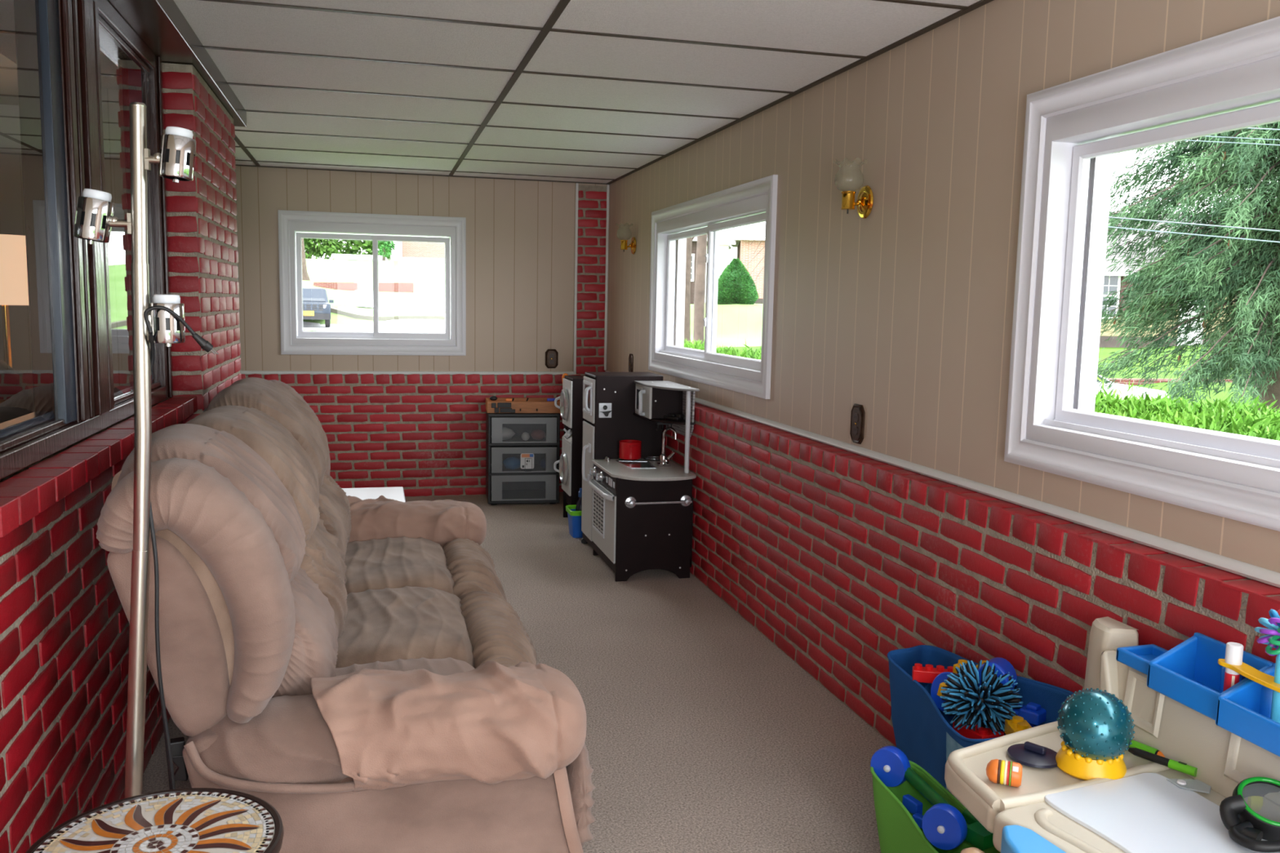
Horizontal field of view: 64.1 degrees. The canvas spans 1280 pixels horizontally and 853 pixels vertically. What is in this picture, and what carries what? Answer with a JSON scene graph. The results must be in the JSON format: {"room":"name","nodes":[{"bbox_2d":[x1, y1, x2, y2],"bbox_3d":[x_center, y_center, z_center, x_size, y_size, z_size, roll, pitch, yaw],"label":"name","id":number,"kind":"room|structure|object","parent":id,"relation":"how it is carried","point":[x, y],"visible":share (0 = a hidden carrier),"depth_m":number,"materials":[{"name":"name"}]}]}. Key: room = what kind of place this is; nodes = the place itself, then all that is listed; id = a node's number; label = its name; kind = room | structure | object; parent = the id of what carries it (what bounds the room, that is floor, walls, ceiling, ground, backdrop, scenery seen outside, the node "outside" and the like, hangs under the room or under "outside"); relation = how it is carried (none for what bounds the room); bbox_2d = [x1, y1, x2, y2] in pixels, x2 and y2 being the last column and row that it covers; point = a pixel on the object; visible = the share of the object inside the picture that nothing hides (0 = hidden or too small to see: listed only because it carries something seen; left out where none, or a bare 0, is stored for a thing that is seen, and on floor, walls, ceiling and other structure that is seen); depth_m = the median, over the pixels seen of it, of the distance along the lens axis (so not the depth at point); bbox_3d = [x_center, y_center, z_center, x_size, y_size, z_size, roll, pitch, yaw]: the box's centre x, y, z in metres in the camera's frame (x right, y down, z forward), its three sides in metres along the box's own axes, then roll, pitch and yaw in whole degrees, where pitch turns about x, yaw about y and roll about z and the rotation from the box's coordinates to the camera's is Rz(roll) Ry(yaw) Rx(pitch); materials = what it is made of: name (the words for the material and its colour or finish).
{"room":"sunroom","nodes":[
{"label":"sunroom","id":0,"kind":"room"},
{"bbox_2d":[0,53,18,105],"bbox_3d":[-2.995,-1.364,1.622,3.380,0.100,8.600,-1,7,-15],"label":"ceiling","id":1,"kind":"structure","parent":0,"point":[8,68],"depth_m":5.16,"materials":[{"name":"grey paint"}]},
{"bbox_2d":[0,104,240,395],"bbox_3d":[-4.050,-0.680,5.856,3.280,2.500,0.100,-1,7,-15],"label":"wall","id":2,"kind":"structure","parent":0,"point":[11,194],"depth_m":5.86,"materials":[{"name":"grey paint"}]},
{"bbox_2d":[0,62,241,852],"bbox_3d":[-1.458,-0.081,2.569,0.697,2.190,8.720,-1,7,-19],"label":"wall","id":3,"kind":"structure","parent":0,"point":[64,625],"depth_m":2.44,"materials":[{"name":"red brick"}]},
{"bbox_2d":[0,0,173,479],"bbox_3d":[-1.376,-0.534,2.448,0.113,1.115,2.065,-1,7,-15],"label":"window","id":4,"kind":"structure","parent":3,"relation":"in","point":[58,42],"depth_m":2.37,"materials":[{"name":"brown wood"}]},
{"bbox_2d":[0,395,197,537],"bbox_3d":[-1.325,0.039,2.587,0.089,0.052,1.988,-1,7,-15],"label":"window sill","id":5,"kind":"structure","parent":3,"relation":"attached to","point":[28,493],"depth_m":2.11,"materials":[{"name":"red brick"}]},
{"bbox_2d":[107,0,246,126],"bbox_3d":[-1.467,-1.192,2.947,0.245,0.072,3.525,-1,7,-15],"label":"trim","id":6,"kind":"structure","parent":3,"relation":"attached to","point":[160,24],"depth_m":3.14,"materials":[{"name":"brown wood"}]},
{"bbox_2d":[235,165,606,497],"bbox_3d":[-1.652,-0.612,7.000,2.902,2.190,0.218,-1,7,-15],"label":"wall","id":7,"kind":"structure","parent":0,"point":[424,435],"depth_m":7.03,"materials":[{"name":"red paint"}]},
{"bbox_2d":[277,209,466,355],"bbox_3d":[-1.805,-0.961,6.957,1.212,0.941,0.189,-1,7,-15],"label":"window","id":8,"kind":"structure","parent":7,"relation":"in","point":[293,225],"depth_m":6.88,"materials":[{"name":"white plastic"}]},
{"bbox_2d":[240,370,573,374],"bbox_3d":[-1.613,-0.366,7.000,2.368,0.025,0.016,-1,7,-15],"label":"trim","id":9,"kind":"structure","parent":7,"relation":"attached to","point":[246,372],"depth_m":6.98,"materials":[{"name":"white paint"}]},
{"bbox_2d":[545,349,558,368],"bbox_3d":[-0.626,-0.480,7.249,0.092,0.136,0.012,-1,7,-15],"label":"wall outlet","id":10,"kind":"object","parent":7,"relation":"attached to","point":[551,355],"visible":1,"depth_m":7.24,"materials":[{"name":"brown metal"}]},
{"bbox_2d":[573,182,578,374],"bbox_3d":[-0.453,-1.033,7.223,0.019,1.345,0.018,-1,7,-15],"label":"trim","id":11,"kind":"structure","parent":7,"relation":"attached to","point":[576,184],"depth_m":7.21,"materials":[{"name":"white paint"}]},
{"bbox_2d":[604,184,609,370],"bbox_3d":[-0.237,-1.053,7.269,0.018,1.309,0.014,-1,7,-15],"label":"trim","id":12,"kind":"structure","parent":7,"relation":"attached to","point":[607,185],"depth_m":7.26,"materials":[{"name":"white paint"}]},
{"bbox_2d":[0,0,993,184],"bbox_3d":[-0.466,-1.207,2.748,3.040,0.056,8.840,-1,7,-15],"label":"ceiling","id":13,"kind":"structure","parent":0,"point":[583,91],"depth_m":3.72,"materials":[{"name":"tile"}]},
{"bbox_2d":[142,493,893,852],"bbox_3d":[-0.518,1.040,3.004,3.020,0.100,8.820,-1,7,-15],"label":"floor","id":14,"kind":"structure","parent":0,"point":[703,735],"depth_m":3.39,"materials":[{"name":"beige carpet"}]},
{"bbox_2d":[73,102,218,798],"bbox_3d":[-0.916,0.287,1.790,0.244,1.665,0.261,5,8,31],"label":"floor lamp","id":15,"kind":"object","parent":14,"relation":"on","point":[95,218],"visible":0.95,"depth_m":1.74,"materials":[{"name":"silver metal"}]},
{"bbox_2d":[25,787,284,852],"bbox_3d":[-0.756,0.894,1.615,0.376,0.500,0.376,-1,7,-15],"label":"side table","id":16,"kind":"object","parent":14,"relation":"on","point":[193,820],"visible":1,"depth_m":1.64,"materials":[{"name":"multicoloured tile"}]},
{"bbox_2d":[96,377,596,852],"bbox_3d":[-0.824,0.434,3.055,1.040,1.055,2.312,-1,7,-15],"label":"sofa","id":17,"kind":"object","parent":14,"relation":"on","point":[365,671],"visible":1,"depth_m":2.10,"materials":[{"name":"beige fabric"}]},
{"bbox_2d":[116,423,338,697],"bbox_3d":[-0.923,0.344,2.320,0.451,0.691,0.459,-1,7,-15],"label":"cushion","id":18,"kind":"object","parent":17,"relation":"on","point":[313,655],"depth_m":2.21,"materials":[{"name":"beige fabric"}]},
{"bbox_2d":[185,405,347,639],"bbox_3d":[-1.049,0.298,2.845,0.456,0.699,0.681,-1,7,-15],"label":"cushion","id":19,"kind":"object","parent":17,"relation":"on","point":[322,562],"depth_m":2.69,"materials":[{"name":"beige fabric"}]},
{"bbox_2d":[205,377,351,562],"bbox_3d":[-1.231,0.195,3.514,0.454,0.704,0.811,-1,7,-15],"label":"cushion","id":20,"kind":"object","parent":17,"relation":"on","point":[276,400],"depth_m":3.33,"materials":[{"name":"beige fabric"}]},
{"bbox_2d":[344,536,454,594],"bbox_3d":[-0.929,0.562,3.604,0.584,0.233,0.714,-1,7,-15],"label":"seat cushion","id":21,"kind":"object","parent":17,"relation":"on","point":[372,562],"depth_m":3.53,"materials":[{"name":"beige fabric"}]},
{"bbox_2d":[335,586,474,667],"bbox_3d":[-0.757,0.646,2.964,0.588,0.240,0.686,-1,7,-15],"label":"seat cushion","id":22,"kind":"object","parent":17,"relation":"on","point":[383,624],"depth_m":2.87,"materials":[{"name":"beige fabric"}]},
{"bbox_2d":[335,657,475,676],"bbox_3d":[-0.621,0.727,2.447,0.591,0.237,0.461,-1,7,-15],"label":"seat cushion","id":23,"kind":"object","parent":17,"relation":"on","point":[444,666],"depth_m":2.59,"materials":[{"name":"beige fabric"}]},
{"bbox_2d":[341,486,405,502],"bbox_3d":[-1.410,0.548,4.741,0.630,0.430,0.565,-1,7,-15],"label":"table","id":24,"kind":"object","parent":14,"relation":"on","point":[397,493],"visible":0.18,"depth_m":4.88,"materials":[{"name":"white laminate"}]},
{"bbox_2d":[485,409,559,505],"bbox_3d":[-0.803,0.201,6.976,0.475,0.615,0.370,0,7,-11],"label":"storage cart","id":25,"kind":"object","parent":14,"relation":"on","point":[530,483],"visible":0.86,"depth_m":6.82,"materials":[{"name":"black plastic"}]},
{"bbox_2d":[490,435,545,440],"bbox_3d":[-0.801,0.084,6.963,0.411,0.004,0.328,0,7,-11],"label":"tray","id":26,"kind":"object","parent":25,"relation":"on","point":[515,437],"depth_m":6.90,"materials":[{"name":"grey plastic"}]},
{"bbox_2d":[490,463,545,471],"bbox_3d":[-0.805,0.282,6.987,0.411,0.004,0.328,0,7,-11],"label":"tray","id":27,"kind":"object","parent":25,"relation":"on","point":[537,467],"depth_m":6.88,"materials":[{"name":"grey plastic"}]},
{"bbox_2d":[485,395,560,413],"bbox_3d":[-0.784,-0.161,6.939,0.510,0.111,0.313,0,7,-11],"label":"game","id":28,"kind":"object","parent":25,"relation":"on","point":[494,404],"visible":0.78,"depth_m":6.82,"materials":[{"name":"orange wood"}]},
{"bbox_2d":[553,375,584,517],"bbox_3d":[-0.298,0.144,6.333,0.440,0.900,0.286,-1,7,-15],"label":"refrigerator","id":29,"kind":"object","parent":14,"relation":"on","point":[571,407],"visible":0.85,"depth_m":6.20,"materials":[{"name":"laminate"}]},
{"bbox_2d":[553,440,572,496],"bbox_3d":[-0.481,0.252,6.306,0.070,0.315,0.268,-1,7,-15],"label":"door","id":30,"kind":"structure","parent":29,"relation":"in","point":[565,471],"depth_m":6.24,"materials":[{"name":"grey"}]},
{"bbox_2d":[565,504,582,537],"bbox_3d":[-0.360,0.555,5.976,0.128,0.163,0.188,-1,7,-15],"label":"bin","id":31,"kind":"object","parent":14,"relation":"on","point":[574,517],"visible":0.55,"depth_m":5.91,"materials":[{"name":"blue plastic"}]},
{"bbox_2d":[580,372,699,582],"bbox_3d":[-0.033,0.231,5.339,0.452,0.972,0.921,-1,7,-15],"label":"play kitchen","id":32,"kind":"object","parent":14,"relation":"on","point":[637,516],"visible":0.88,"depth_m":5.17,"materials":[{"name":"brown laminate"}]},
{"bbox_2d":[581,372,662,555],"bbox_3d":[-0.125,0.195,5.631,0.424,0.972,0.294,-1,7,-15],"label":"fridge","id":33,"kind":"object","parent":32,"relation":"in","point":[609,411],"depth_m":5.46,"materials":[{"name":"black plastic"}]},
{"bbox_2d":[618,440,641,460],"bbox_3d":[-0.052,0.124,5.415,0.122,0.093,0.128,5,8,28],"label":"pot","id":34,"kind":"object","parent":32,"relation":"on","point":[629,450],"visible":1,"depth_m":5.37,"materials":[{"name":"red plastic"}]},
{"bbox_2d":[615,460,656,468],"bbox_3d":[-0.014,0.195,5.293,0.170,0.003,0.270,-1,7,-15],"label":"sink","id":35,"kind":"object","parent":32,"relation":"in","point":[622,464],"depth_m":5.29,"materials":[{"name":"silver metal"}]},
{"bbox_2d":[591,458,696,480],"bbox_3d":[0.020,0.217,5.195,0.412,0.016,0.621,-1,7,-15],"label":"countertop","id":36,"kind":"structure","parent":32,"relation":"on","point":[612,468],"depth_m":5.06,"materials":[{"name":"grey plastic"}]},
{"bbox_2d":[633,413,694,425],"bbox_3d":[0.117,-0.040,5.262,0.193,0.011,0.479,-1,7,-15],"label":"shelf","id":37,"kind":"object","parent":32,"relation":"attached to","point":[664,419],"depth_m":5.18,"materials":[{"name":"laminate"}]},
{"bbox_2d":[634,380,699,391],"bbox_3d":[0.128,-0.207,5.213,0.193,0.011,0.539,-1,7,-15],"label":"shelf","id":38,"kind":"object","parent":32,"relation":"attached to","point":[644,385],"depth_m":5.19,"materials":[{"name":"grey plastic"}]},
{"bbox_2d":[657,426,676,466],"bbox_3d":[0.139,0.102,5.253,0.098,0.203,0.061,1,7,1],"label":"faucet","id":39,"kind":"object","parent":32,"relation":"on","point":[664,460],"depth_m":5.25,"materials":[{"name":"silver metal"}]},
{"bbox_2d":[870,760,1000,852],"bbox_3d":[0.666,0.967,2.218,0.157,0.271,0.544,-1,7,-15],"label":"bin","id":40,"kind":"object","parent":14,"relation":"on","point":[897,828],"visible":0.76,"depth_m":2.36,"materials":[{"name":"green plastic"}]},
{"bbox_2d":[870,746,994,850],"bbox_3d":[0.646,0.840,2.247,0.138,0.120,0.454,-2,8,-26],"label":"wagon","id":41,"kind":"object","parent":40,"relation":"in","point":[943,824],"visible":0.93,"depth_m":2.19,"materials":[{"name":"blue plastic"}]},
{"bbox_2d":[887,644,1073,795],"bbox_3d":[0.795,0.816,2.578,0.256,0.490,0.684,-1,7,-15],"label":"bin","id":42,"kind":"object","parent":14,"relation":"on","point":[923,732],"visible":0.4,"depth_m":2.65,"materials":[{"name":"blue plastic"}]},
{"bbox_2d":[911,663,953,683],"bbox_3d":[0.765,0.643,2.659,0.110,0.042,0.036,3,7,12],"label":"brick","id":43,"kind":"object","parent":42,"relation":"in","point":[926,674],"visible":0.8,"depth_m":2.65,"materials":[{"name":"red plastic"}]},
{"bbox_2d":[930,671,958,711],"bbox_3d":[0.783,0.671,2.578,0.067,0.104,0.101,-3,8,-29],"label":"toy truck","id":44,"kind":"object","parent":42,"relation":"in","point":[940,678],"visible":0.26,"depth_m":2.59,"materials":[{"name":"blue plastic"}]},
{"bbox_2d":[952,721,1004,738],"bbox_3d":[0.815,0.738,2.465,0.070,0.050,0.100,-2,8,-26],"label":"brick","id":45,"kind":"object","parent":42,"relation":"in","point":[981,733],"visible":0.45,"depth_m":2.43,"materials":[{"name":"red plastic"}]},
{"bbox_2d":[940,660,1022,735],"bbox_3d":[0.829,0.663,2.485,0.189,0.190,0.189,7,9,41],"label":"ball","id":46,"kind":"object","parent":42,"relation":"in","point":[986,705],"visible":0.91,"depth_m":2.44,"materials":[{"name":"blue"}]},
{"bbox_2d":[977,657,1046,731],"bbox_3d":[0.900,0.655,2.475,0.072,0.165,0.170,-5,9,-43],"label":"toy","id":47,"kind":"object","parent":42,"relation":"in","point":[1033,713],"visible":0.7,"depth_m":2.45,"materials":[{"name":"blue plastic"}]},
{"bbox_2d":[1004,715,1031,734],"bbox_3d":[0.886,0.708,2.386,0.050,0.044,0.070,1,7,2],"label":"brick","id":48,"kind":"object","parent":42,"relation":"in","point":[1017,723],"visible":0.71,"depth_m":2.39,"materials":[{"name":"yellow plastic"}]},
{"bbox_2d":[944,616,1279,852],"bbox_3d":[0.860,0.799,1.683,0.582,0.745,1.082,-1,7,-15],"label":"desk","id":49,"kind":"object","parent":14,"relation":"on","point":[1175,699],"visible":0.87,"depth_m":1.83,"materials":[{"name":"beige plastic"}]},
{"bbox_2d":[986,759,1022,786],"bbox_3d":[0.667,0.634,1.873,0.063,0.044,0.043,4,7,21],"label":"toy","id":50,"kind":"object","parent":49,"relation":"on","point":[999,771],"visible":1,"depth_m":1.86,"materials":[{"name":"orange plastic"}]},
{"bbox_2d":[1006,741,1057,768],"bbox_3d":[0.765,0.630,1.982,0.100,0.025,0.100,-1,7,-15],"label":"lid","id":51,"kind":"object","parent":49,"relation":"on","point":[1028,753],"visible":0.97,"depth_m":1.97,"materials":[{"name":"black plastic"}]},
{"bbox_2d":[944,730,1153,833],"bbox_3d":[0.815,0.672,2.002,0.494,0.056,0.308,-1,7,-15],"label":"tray","id":52,"kind":"object","parent":49,"relation":"on","point":[966,778],"depth_m":1.89,"materials":[{"name":"beige plastic"}]},
{"bbox_2d":[1055,740,1126,780],"bbox_3d":[0.856,0.628,1.939,0.127,0.043,0.127,-1,7,-15],"label":"cup","id":53,"kind":"object","parent":49,"relation":"on","point":[1073,764],"visible":0.56,"depth_m":1.89,"materials":[{"name":"yellow plastic"}]},
{"bbox_2d":[1056,688,1134,761],"bbox_3d":[0.855,0.560,1.921,0.139,0.135,0.138,-1,7,-15],"label":"ball","id":54,"kind":"object","parent":53,"relation":"on","point":[1095,724],"visible":0.98,"depth_m":1.88,"materials":[{"name":"teal plastic"}]},
{"bbox_2d":[1128,747,1197,777],"bbox_3d":[0.990,0.634,1.940,0.017,0.017,0.124,-4,9,-39],"label":"marker","id":55,"kind":"object","parent":49,"relation":"on","point":[1180,766],"visible":0.99,"depth_m":1.93,"materials":[{"name":"black plastic"}]},
{"bbox_2d":[1115,632,1279,756],"bbox_3d":[1.073,0.472,1.752,0.126,0.105,0.645,-1,7,-15],"label":"tray","id":56,"kind":"object","parent":49,"relation":"on","point":[1191,673],"depth_m":1.85,"materials":[{"name":"blue plastic"}]},
{"bbox_2d":[1222,642,1243,691],"bbox_3d":[1.053,0.445,1.819,0.027,0.118,0.027,-1,7,-15],"label":"glue stick","id":57,"kind":"object","parent":49,"relation":"in","point":[1234,651],"visible":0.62,"depth_m":1.81,"materials":[{"name":"white plastic"}]},
{"bbox_2d":[1219,776,1279,852],"bbox_3d":[1.036,0.639,1.689,0.192,0.080,0.119,-4,8,-36],"label":"headphones","id":58,"kind":"object","parent":49,"relation":"on","point":[1246,828],"visible":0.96,"depth_m":1.68,"materials":[{"name":"black plastic"}]},
{"bbox_2d":[1259,686,1272,718],"bbox_3d":[1.100,0.481,1.789,0.034,0.055,0.034,-1,7,-15],"label":"tray","id":59,"kind":"object","parent":49,"relation":"on","point":[1265,693],"depth_m":1.78,"materials":[{"name":"blue plastic"}]},
{"bbox_2d":[1254,608,1279,723],"bbox_3d":[1.079,0.410,1.720,0.086,0.211,0.086,-1,7,-15],"label":"pen","id":60,"kind":"object","parent":49,"relation":"on","point":[1272,639],"visible":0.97,"depth_m":1.72,"materials":[{"name":"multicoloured plastic"}]},
{"bbox_2d":[606,0,1279,746],"bbox_3d":[0.871,-0.114,3.238,0.228,2.190,8.840,-1,7,-15],"label":"wall","id":61,"kind":"structure","parent":0,"point":[843,560],"depth_m":3.15,"materials":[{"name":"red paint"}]},
{"bbox_2d":[648,174,777,399],"bbox_3d":[0.390,-0.693,5.218,0.189,0.933,1.897,-1,7,-15],"label":"window","id":62,"kind":"structure","parent":61,"relation":"in","point":[754,202],"depth_m":5.20,"materials":[{"name":"white plastic"}]},
{"bbox_2d":[832,157,873,218],"bbox_3d":[0.712,-0.804,3.465,0.125,0.194,0.114,-1,7,-15],"label":"wall sconce","id":63,"kind":"object","parent":61,"relation":"attached to","point":[864,202],"visible":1,"depth_m":3.45,"materials":[{"name":"gold metal"}]},
{"bbox_2d":[849,403,865,444],"bbox_3d":[0.754,-0.009,3.559,0.012,0.136,0.092,-1,7,-15],"label":"wall outlet","id":64,"kind":"object","parent":61,"relation":"attached to","point":[857,416],"visible":1,"depth_m":3.54,"materials":[{"name":"brown metal"}]},
{"bbox_2d":[604,370,1279,587],"bbox_3d":[0.689,0.052,3.799,0.018,0.024,7.370,-1,7,-15],"label":"trim","id":65,"kind":"structure","parent":61,"relation":"attached to","point":[1230,565],"depth_m":2.53,"materials":[{"name":"white paint"}]},
{"bbox_2d":[1004,16,1279,531],"bbox_3d":[1.302,-0.264,1.768,0.189,0.942,1.895,-1,7,-15],"label":"window","id":66,"kind":"structure","parent":61,"relation":"in","point":[1229,81],"depth_m":2.40,"materials":[{"name":"white plastic"}]},
{"bbox_3d":[-3.277,1.121,1.857,2.900,0.100,8.600,-1,7,-15],"label":"floor","id":67,"kind":"structure","parent":0,"visible":0},
{"bbox_2d":[0,234,28,368],"bbox_3d":[-2.907,-0.069,4.724,0.310,1.600,0.310,-1,7,-15],"label":"lamp","id":68,"kind":"object","parent":67,"relation":"on","point":[14,291],"visible":0.32,"depth_m":4.55,"materials":[{"name":"brown fabric"}]},
{"bbox_2d":[0,359,34,423],"bbox_3d":[-2.802,0.269,3.846,0.911,1.140,0.780,-1,7,-15],"label":"armchair","id":69,"kind":"object","parent":67,"relation":"on","point":[16,399],"visible":0.23,"depth_m":4.11,"materials":[{"name":"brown fabric"}]},
{"label":"outside","id":70,"kind":"structure","parent":0,"visible":0},
{"bbox_2d":[1108,216,1279,231],"bbox_3d":[5.956,-1.818,9.519,10.661,0.666,0.015,1,7,0],"label":"power line","id":71,"kind":"object","parent":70,"point":[1108,216],"visible":0.31,"depth_m":9.52,"materials":[{"name":"grey metal"}]},
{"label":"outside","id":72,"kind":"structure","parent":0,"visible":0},
{"bbox_2d":[1107,226,1279,242],"bbox_3d":[5.958,-1.715,9.518,10.661,0.745,0.012,1,7,0],"label":"power line","id":73,"kind":"object","parent":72,"point":[1108,226],"visible":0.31,"depth_m":9.51,"materials":[{"name":"grey metal"}]},
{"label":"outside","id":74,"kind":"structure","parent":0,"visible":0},
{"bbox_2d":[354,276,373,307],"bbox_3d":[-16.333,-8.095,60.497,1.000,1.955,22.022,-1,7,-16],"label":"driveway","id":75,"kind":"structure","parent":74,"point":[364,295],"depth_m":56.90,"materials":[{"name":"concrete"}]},
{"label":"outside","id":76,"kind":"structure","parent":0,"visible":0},
{"bbox_2d":[302,258,763,346],"bbox_3d":[-4.311,-10.963,81.294,110.000,5.329,93.500,-1,7,-15],"label":"building exterior","id":77,"kind":"structure","parent":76,"point":[736,323],"depth_m":56.03,"materials":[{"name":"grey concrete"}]},
{"bbox_2d":[303,238,346,258],"bbox_3d":[-33.060,-18.660,101.543,9.503,9.238,8.048,-1,7,-15],"label":"shade tree","id":78,"kind":"object","parent":77,"relation":"on","point":[311,248],"visible":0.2,"depth_m":101.45,"materials":[{"name":"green plant"}]},
{"bbox_2d":[313,282,358,290],"bbox_3d":[-17.793,-8.050,59.856,2.500,0.801,0.300,1,7,-3],"label":"wall","id":79,"kind":"structure","parent":77,"relation":"on","point":[337,286],"depth_m":59.70,"materials":[{"name":"brick"}]},
{"bbox_2d":[326,239,390,259],"bbox_3d":[-30.398,-20.704,114.092,11.725,11.718,10.626,-1,7,-15],"label":"shade tree","id":80,"kind":"object","parent":77,"relation":"on","point":[352,246],"visible":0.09,"depth_m":111.86,"materials":[{"name":"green plant"}]},
{"bbox_2d":[329,253,387,261],"bbox_3d":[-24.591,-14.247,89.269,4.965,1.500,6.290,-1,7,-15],"label":"cottage","id":81,"kind":"structure","parent":77,"relation":"on","point":[334,256],"depth_m":87.18,"materials":[{"name":"white"}]},
{"bbox_2d":[377,240,395,260],"bbox_3d":[-19.465,-14.609,77.551,2.411,4.245,2.687,5,8,28],"label":"weeping tree","id":82,"kind":"object","parent":77,"relation":"on","point":[385,246],"visible":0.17,"depth_m":77.46,"materials":[{"name":"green plant"}]},
{"bbox_2d":[330,306,444,320],"bbox_3d":[-11.343,-4.695,44.779,26.180,1.338,5.345,5,8,31],"label":"curb","id":83,"kind":"object","parent":77,"relation":"on","point":[334,310],"visible":0.2,"depth_m":47.84,"materials":[{"name":"concrete"}]},
{"bbox_2d":[377,282,413,292],"bbox_3d":[-14.375,-8.021,60.035,2.110,0.864,0.300,1,7,-1],"label":"wall","id":84,"kind":"structure","parent":77,"relation":"on","point":[383,286],"depth_m":59.87,"materials":[{"name":"brick"}]},
{"bbox_2d":[401,241,444,262],"bbox_3d":[-15.303,-16.638,83.836,9.176,8.000,9.058,-1,7,-15],"label":"brick house","id":85,"kind":"structure","parent":77,"relation":"on","point":[411,251],"depth_m":79.73,"materials":[{"name":"white brick"}]},
{"bbox_2d":[690,234,707,304],"bbox_3d":[1.839,-8.115,51.096,3.500,6.200,5.880,1,7,1],"label":"house","id":86,"kind":"structure","parent":77,"relation":"on","point":[694,246],"depth_m":48.63,"materials":[{"name":"grey"}]},
{"bbox_2d":[704,227,736,302],"bbox_3d":[3.826,-10.556,65.161,4.200,6.400,9.669,1,7,2],"label":"house","id":87,"kind":"structure","parent":77,"relation":"on","point":[726,242],"depth_m":62.56,"materials":[{"name":"white"}]},
{"bbox_2d":[717,257,759,304],"bbox_3d":[4.179,-6.380,44.887,2.104,2.026,2.123,-3,8,-33],"label":"cone shrub","id":88,"kind":"object","parent":77,"relation":"on","point":[735,282],"visible":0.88,"depth_m":44.29,"materials":[{"name":"green plant"}]},
{"bbox_2d":[733,221,765,303],"bbox_3d":[10.045,-10.554,64.497,8.400,7.100,9.880,2,7,3],"label":"brick house","id":89,"kind":"structure","parent":77,"relation":"on","point":[743,239],"depth_m":60.33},
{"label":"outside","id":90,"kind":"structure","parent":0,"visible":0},
{"bbox_2d":[719,345,1253,407],"bbox_3d":[34.265,0.471,14.783,69.500,1.914,56.500,-1,7,-15],"label":"lawn","id":91,"kind":"structure","parent":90,"point":[1104,353],"depth_m":29.21,"materials":[{"name":"green plant"}]},
{"bbox_2d":[684,236,694,342],"bbox_3d":[1.595,-6.280,29.944,8.325,8.815,7.092,-1,7,-15],"label":"tree","id":92,"kind":"object","parent":91,"relation":"on","point":[689,240],"visible":0.02,"depth_m":30.00,"materials":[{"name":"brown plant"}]},
{"bbox_2d":[693,234,706,344],"bbox_3d":[1.072,-4.651,19.835,7.173,8.700,6.896,-1,7,-15],"label":"tree","id":93,"kind":"object","parent":91,"relation":"on","point":[700,264],"visible":0.02,"depth_m":19.89,"materials":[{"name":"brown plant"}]},
{"bbox_2d":[684,337,761,359],"bbox_3d":[0.670,0.284,7.279,1.062,1.792,2.708,-1,7,-15],"label":"shrub","id":94,"kind":"object","parent":91,"relation":"on","point":[749,353],"visible":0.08,"depth_m":7.44,"materials":[{"name":"green plant"}]},
{"bbox_2d":[1106,377,1232,385],"bbox_3d":[15.608,-0.931,26.082,8.161,0.643,0.300,1,7,2],"label":"wall","id":95,"kind":"structure","parent":91,"relation":"on","point":[1120,380],"depth_m":26.04,"materials":[{"name":"brick"}]},
{"bbox_2d":[1098,212,1246,347],"bbox_3d":[20.768,-5.719,41.812,11.800,5.950,8.880,2,7,3],"label":"house","id":96,"kind":"structure","parent":91,"relation":"on","point":[1112,282],"depth_m":38.18,"materials":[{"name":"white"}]},
{"bbox_2d":[1118,275,1132,317],"bbox_3d":[18.067,-4.848,38.056,0.400,1.600,0.070,2,7,3],"label":"shutter","id":97,"kind":"object","parent":96,"relation":"hanging from","point":[1120,277],"depth_m":37.99,"materials":[{"name":"red"}]},
{"bbox_2d":[1094,377,1279,440],"bbox_3d":[1.958,0.763,2.778,1.202,1.837,3.694,-1,7,-15],"label":"hedge","id":98,"kind":"object","parent":91,"relation":"on","point":[1253,422],"visible":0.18,"depth_m":3.29,"materials":[{"name":"green plant"}]},
{"bbox_2d":[1096,121,1279,414],"bbox_3d":[10.213,-4.335,15.701,6.144,10.003,5.636,-5,9,-41],"label":"spruce tree","id":99,"kind":"object","parent":91,"relation":"on","point":[1195,271],"visible":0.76,"depth_m":15.50,"materials":[{"name":"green plant"}]},
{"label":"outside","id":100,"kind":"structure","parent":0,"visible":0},
{"bbox_2d":[302,319,444,333],"bbox_3d":[-8.247,-2.679,31.968,16.565,1.542,44.088,-3,8,-34],"label":"road","id":101,"kind":"structure","parent":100,"point":[426,326],"depth_m":43.07,"materials":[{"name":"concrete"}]},
{"bbox_2d":[302,288,333,327],"bbox_3d":[-15.257,-5.479,46.877,2.386,1.750,4.760,-1,7,-15],"label":"suv","id":102,"kind":"object","parent":101,"relation":"on","point":[316,305],"visible":0.51,"depth_m":45.11,"materials":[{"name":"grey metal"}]},
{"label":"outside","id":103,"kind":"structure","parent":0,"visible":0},
{"bbox_3d":[10.935,-0.025,20.044,15.846,0.367,14.430,-1,7,-15],"label":"road","id":104,"kind":"object","parent":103,"visible":0},
{"bbox_2d":[1095,375,1168,399],"bbox_3d":[8.316,-0.742,21.046,4.530,1.450,1.780,1,7,0],"label":"sedan","id":105,"kind":"object","parent":104,"relation":"on","point":[1123,388],"visible":0.02,"depth_m":20.17,"materials":[{"name":"white paint"}]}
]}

